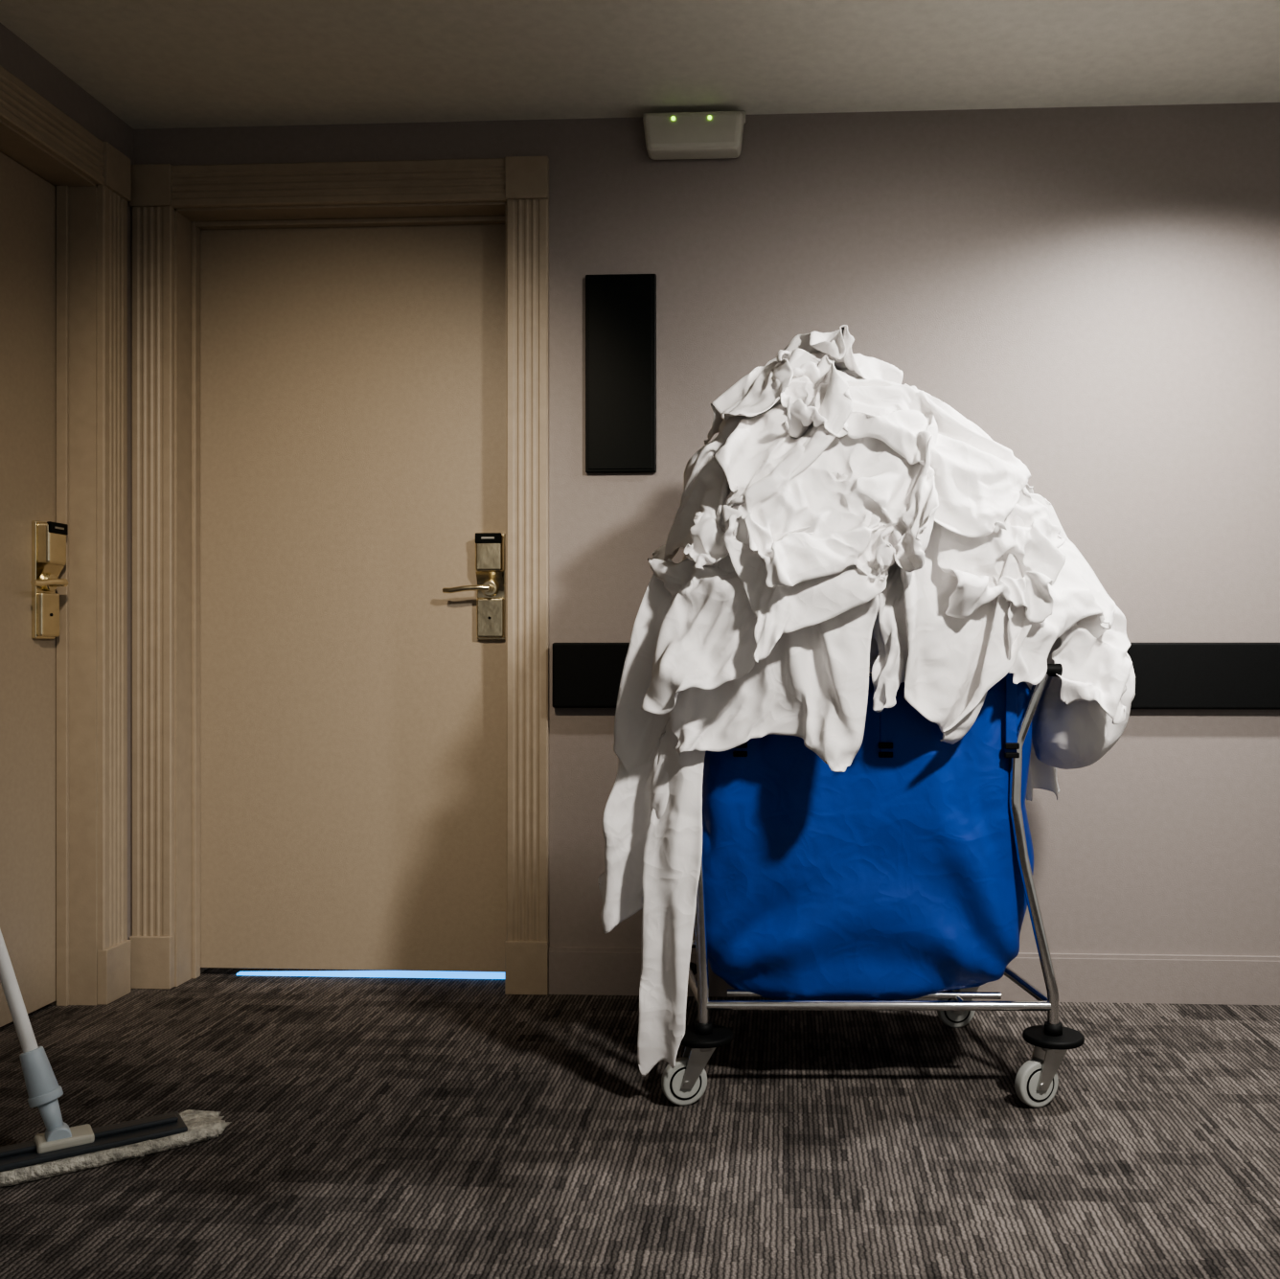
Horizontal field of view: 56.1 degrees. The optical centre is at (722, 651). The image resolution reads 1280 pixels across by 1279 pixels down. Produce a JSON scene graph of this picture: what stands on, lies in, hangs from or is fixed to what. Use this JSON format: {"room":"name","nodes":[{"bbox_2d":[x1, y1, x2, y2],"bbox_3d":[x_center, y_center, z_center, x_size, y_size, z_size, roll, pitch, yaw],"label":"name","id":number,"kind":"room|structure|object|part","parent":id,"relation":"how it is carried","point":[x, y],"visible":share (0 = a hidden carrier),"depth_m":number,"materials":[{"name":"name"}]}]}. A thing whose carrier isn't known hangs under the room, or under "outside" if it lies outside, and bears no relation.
{"room":"hotel corridor","nodes":[
{"label":"hotel corridor","id":0,"kind":"room"},
{"bbox_2d":[0,22,133,939],"bbox_3d":[-1.791,-0.254,1.371,0.200,2.317,3.750,0,0,3],"label":"wall","id":1,"kind":"structure","parent":0,"point":[16,56],"depth_m":3.08,"materials":[{"name":"paint"}]},
{"bbox_2d":[0,151,56,1027],"bbox_3d":[-1.748,-0.147,2.620,0.045,2.080,0.894,0,0,3],"label":"door leaf","id":2,"kind":"structure","parent":1,"relation":"in","point":[28,202],"depth_m":2.94,"materials":[{"name":"paint"}]},
{"bbox_2d":[30,520,68,639],"bbox_3d":[-1.673,-0.178,2.957,0.070,0.292,0.160,0,0,3],"label":"door lock","id":3,"kind":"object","parent":2,"relation":"attached to","point":[49,537],"depth_m":2.97,"materials":[{"name":"gold metal"}]},
{"bbox_3d":[-1.699,-0.178,2.998,0.012,0.292,0.080,0,0,3],"label":"plate","id":4,"kind":"part","parent":3,"relation":"part of","materials":[{"name":"gold metal"}]},
{"bbox_3d":[-1.649,-0.169,2.939,0.021,0.023,0.127,0,0,3],"label":"lever","id":5,"kind":"part","parent":3,"relation":"part of","materials":[{"name":"gold metal"}]},
{"bbox_2d":[56,185,68,1005],"bbox_3d":[-1.686,-0.142,3.061,0.028,2.094,0.012,0,0,3],"label":"door frame","id":6,"kind":"object","parent":1,"relation":"attached to","point":[62,192],"visible":0.95,"depth_m":3.06,"materials":[{"name":"paint"}]},
{"bbox_2d":[0,65,127,950],"bbox_3d":[-1.691,-0.271,2.617,0.168,2.071,1.132,0,0,3],"label":"trim","id":7,"kind":"structure","parent":1,"relation":"attached to","point":[34,133],"depth_m":3.08,"materials":[{"name":"paint"}]},
{"bbox_3d":[-1.589,-0.215,3.123,0.018,1.960,0.111,0,0,3],"label":"casing","id":8,"kind":"part","parent":7,"relation":"part of","materials":[{"name":"paint"}]},
{"bbox_2d":[47,183,97,1005],"bbox_3d":[-1.676,-0.145,3.070,0.150,2.100,0.007,0,0,3],"label":"door frame","id":9,"kind":"structure","parent":1,"relation":"attached to","point":[82,200],"depth_m":3.06,"materials":[{"name":"paint"}]},
{"bbox_2d":[97,939,130,1005],"bbox_3d":[-1.585,0.835,3.123,0.026,0.140,0.113,0,0,3],"label":"plinth","id":10,"kind":"object","parent":1,"relation":"attached to","point":[113,962],"visible":1,"depth_m":3.10,"materials":[{"name":"paint"}]},
{"bbox_2d":[102,141,130,201],"bbox_3d":[-1.585,-1.250,3.123,0.026,0.111,0.113,0,0,3],"label":"block","id":11,"kind":"object","parent":1,"relation":"attached to","point":[116,167],"visible":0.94,"depth_m":3.11,"materials":[{"name":"paint"}]},
{"bbox_2d":[236,970,504,979],"bbox_3d":[-0.964,0.894,3.334,0.785,0.020,0.022,0,0,3],"label":"light","id":12,"kind":"object","parent":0,"point":[341,973],"depth_m":3.32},
{"bbox_2d":[0,967,1279,1278],"bbox_3d":[0.481,0.955,1.527,5.200,0.100,4.300,0,0,3],"label":"floor","id":13,"kind":"structure","parent":0,"point":[380,1128],"depth_m":2.22,"materials":[{"name":"carpet"}]},
{"bbox_2d":[0,929,231,1187],"bbox_3d":[-1.250,0.226,2.105,0.704,1.357,0.284,0,0,-14],"label":"mop","id":14,"kind":"object","parent":13,"relation":"on","point":[61,1149],"visible":1,"depth_m":2.12,"materials":[{"name":"white plastic"}]},
{"bbox_2d":[19,1046,59,1098],"bbox_3d":[-1.212,0.752,2.126,0.068,0.098,0.050,0,0,3],"label":"socket","id":15,"kind":"object","parent":14,"relation":"attached to","point":[41,1083],"depth_m":2.11,"materials":[{"name":"plastic"}]},
{"bbox_3d":[-1.191,0.879,2.116,0.440,0.011,0.096,0,0,-35],"label":"mop frame plate","id":16,"kind":"part","parent":14,"relation":"part of","materials":[{"name":"black plastic"}]},
{"bbox_2d":[638,663,1084,1107],"bbox_3d":[0.260,0.464,2.650,0.950,0.880,0.639,0,0,3],"label":"cart","id":17,"kind":"object","parent":13,"relation":"on","point":[906,875],"visible":0.84,"depth_m":2.40,"materials":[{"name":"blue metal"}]},
{"bbox_3d":[-0.078,0.710,2.658,0.020,0.020,0.511,0,0,-9],"label":"rail","id":18,"kind":"part","parent":17,"relation":"part of","materials":[{"name":"silver metal"}]},
{"bbox_3d":[0.242,0.710,2.901,0.720,0.020,0.020,0,0,1],"label":"rail","id":19,"kind":"part","parent":17,"relation":"part of","materials":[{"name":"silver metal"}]},
{"bbox_3d":[0.289,0.705,2.463,0.560,0.014,0.014,0,0,2],"label":"bag rail","id":20,"kind":"part","parent":17,"relation":"part of","materials":[{"name":"silver metal"}]},
{"bbox_2d":[598,338,1142,1076],"bbox_3d":[0.310,0.095,2.552,1.118,1.504,0.739,0,0,3],"label":"linens","id":21,"kind":"object","parent":17,"relation":"in","point":[842,522],"visible":0.98,"depth_m":2.33,"materials":[{"name":"white fabric"}]},
{"bbox_3d":[0.312,0.710,2.402,0.701,0.020,0.020,0,0,1],"label":"rail","id":22,"kind":"part","parent":17,"relation":"part of","materials":[{"name":"silver metal"}]},
{"bbox_3d":[0.633,0.710,2.646,0.020,0.020,0.497,0,0,-7],"label":"rail","id":23,"kind":"part","parent":17,"relation":"part of","materials":[{"name":"silver metal"}]},
{"bbox_3d":[0.296,0.037,2.403,0.720,0.020,0.020,0,0,2],"label":"rail","id":24,"kind":"part","parent":17,"relation":"part of","materials":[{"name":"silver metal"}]},
{"bbox_2d":[0,0,1279,129],"bbox_3d":[0.475,-1.462,1.427,5.200,0.100,4.100,0,0,3],"label":"ceiling","id":25,"kind":"structure","parent":0,"point":[152,63],"depth_m":2.83,"materials":[{"name":"paint"}]},
{"bbox_2d":[133,102,1279,970],"bbox_3d":[0.570,-0.254,3.225,5.200,2.317,0.200,0,0,3],"label":"wall","id":26,"kind":"structure","parent":0,"point":[1095,290],"depth_m":3.11,"materials":[{"name":"paint"}]},
{"bbox_2d":[129,163,172,206],"bbox_3d":[-1.535,-1.250,3.222,0.113,0.111,0.026,0,0,3],"label":"block","id":27,"kind":"object","parent":26,"relation":"attached to","point":[150,185],"visible":0.88,"depth_m":3.21,"materials":[{"name":"paint"}]},
{"bbox_2d":[129,935,174,989],"bbox_3d":[-1.535,0.835,3.222,0.113,0.140,0.026,0,0,3],"label":"plinth","id":28,"kind":"object","parent":26,"relation":"attached to","point":[151,957],"visible":0.91,"depth_m":3.21,"materials":[{"name":"paint"}]},
{"bbox_2d":[174,208,204,986],"bbox_3d":[-1.472,-0.145,3.307,0.007,2.100,0.150,0,0,3],"label":"door frame","id":29,"kind":"structure","parent":26,"relation":"attached to","point":[182,224],"depth_m":3.26,"materials":[{"name":"paint"}]},
{"bbox_2d":[191,221,200,978],"bbox_3d":[-1.462,-0.142,3.325,0.012,2.094,0.028,0,0,3],"label":"door frame","id":30,"kind":"object","parent":26,"relation":"attached to","point":[195,232],"visible":1,"depth_m":3.31,"materials":[{"name":"paint"}]},
{"bbox_2d":[131,158,548,941],"bbox_3d":[-1.021,-0.271,3.274,1.131,2.071,0.168,0,0,3],"label":"trim","id":31,"kind":"structure","parent":26,"relation":"attached to","point":[443,192],"depth_m":3.20,"materials":[{"name":"paint"}]},
{"bbox_3d":[-1.534,-0.215,3.226,0.111,1.960,0.018,0,0,3],"label":"casing","id":32,"kind":"part","parent":31,"relation":"part of","materials":[{"name":"paint"}]},
{"bbox_3d":[-0.516,-0.215,3.172,0.111,1.960,0.018,0,0,3],"label":"casing","id":33,"kind":"part","parent":31,"relation":"part of","materials":[{"name":"paint"}]},
{"bbox_2d":[200,224,505,972],"bbox_3d":[-1.018,-0.152,3.340,0.893,2.070,0.045,0,0,3],"label":"door","id":34,"kind":"structure","parent":26,"relation":"in","point":[353,379],"depth_m":3.32,"materials":[{"name":"beige wood"}]},
{"bbox_2d":[442,532,505,639],"bbox_3d":[-0.676,-0.178,3.265,0.160,0.292,0.070,0,0,3],"label":"door lock","id":35,"kind":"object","parent":34,"relation":"attached to","point":[490,547],"depth_m":3.27,"materials":[{"name":"gold metal"}]},
{"bbox_3d":[-0.694,-0.169,3.242,0.127,0.023,0.021,0,0,3],"label":"lever","id":36,"kind":"part","parent":35,"relation":"part of","materials":[{"name":"gold metal"}]},
{"bbox_3d":[-0.635,-0.178,3.292,0.080,0.292,0.012,0,0,3],"label":"plate","id":37,"kind":"part","parent":35,"relation":"part of","materials":[{"name":"gold metal"}]},
{"bbox_2d":[505,202,506,940],"bbox_3d":[-0.569,-0.145,3.259,0.007,2.100,0.150,0,0,3],"label":"door frame","id":38,"kind":"structure","parent":26,"relation":"attached to","point":[506,202],"depth_m":3.19,"materials":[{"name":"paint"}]},
{"bbox_2d":[504,940,548,995],"bbox_3d":[-0.516,0.835,3.168,0.113,0.140,0.026,0,0,3],"label":"plinth","id":39,"kind":"object","parent":26,"relation":"attached to","point":[526,962],"visible":1,"depth_m":3.15,"materials":[{"name":"paint"}]},
{"bbox_2d":[504,155,548,200],"bbox_3d":[-0.516,-1.250,3.168,0.113,0.111,0.026,0,0,3],"label":"block","id":40,"kind":"object","parent":26,"relation":"attached to","point":[526,177],"visible":1,"depth_m":3.15,"materials":[{"name":"paint"}]},
{"bbox_2d":[585,274,656,473],"bbox_3d":[-0.268,-0.733,3.159,0.186,0.521,0.018,0,0,3],"label":"panel plate","id":41,"kind":"object","parent":26,"relation":"attached to","point":[653,469],"visible":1,"depth_m":3.15,"materials":[{"name":"black plastic"}]},
{"bbox_2d":[588,275,652,469],"bbox_3d":[-0.268,-0.732,3.149,0.170,0.505,0.004,0,0,3],"label":"panel inset","id":42,"kind":"object","parent":41,"relation":"in","point":[620,308],"depth_m":3.15},
{"bbox_2d":[642,111,745,159],"bbox_3d":[-0.075,-1.352,3.119,0.268,0.118,0.078,0,0,3],"label":"emergency light","id":43,"kind":"object","parent":26,"relation":"attached to","point":[706,134],"visible":1,"depth_m":3.09,"materials":[{"name":"white plastic"}]},
{"bbox_3d":[-0.073,-1.399,3.143,0.268,0.024,0.030,0,0,3],"label":"plate","id":44,"kind":"part","parent":43,"relation":"part of","materials":[{"name":"white plastic"}]},
{"bbox_2d":[548,946,1279,1005],"bbox_3d":[1.351,0.844,3.075,3.624,0.122,0.016,0,0,3],"label":"baseboard","id":45,"kind":"structure","parent":26,"relation":"attached to","point":[1080,977],"depth_m":3.09,"materials":[{"name":"paint"}]},
{"bbox_2d":[552,642,1279,709],"bbox_3d":[1.357,0.062,3.067,3.612,0.171,0.032,0,0,3],"label":"rail","id":46,"kind":"object","parent":26,"relation":"attached to","point":[1167,675],"visible":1,"depth_m":3.06,"materials":[{"name":"black plastic"}]}
]}

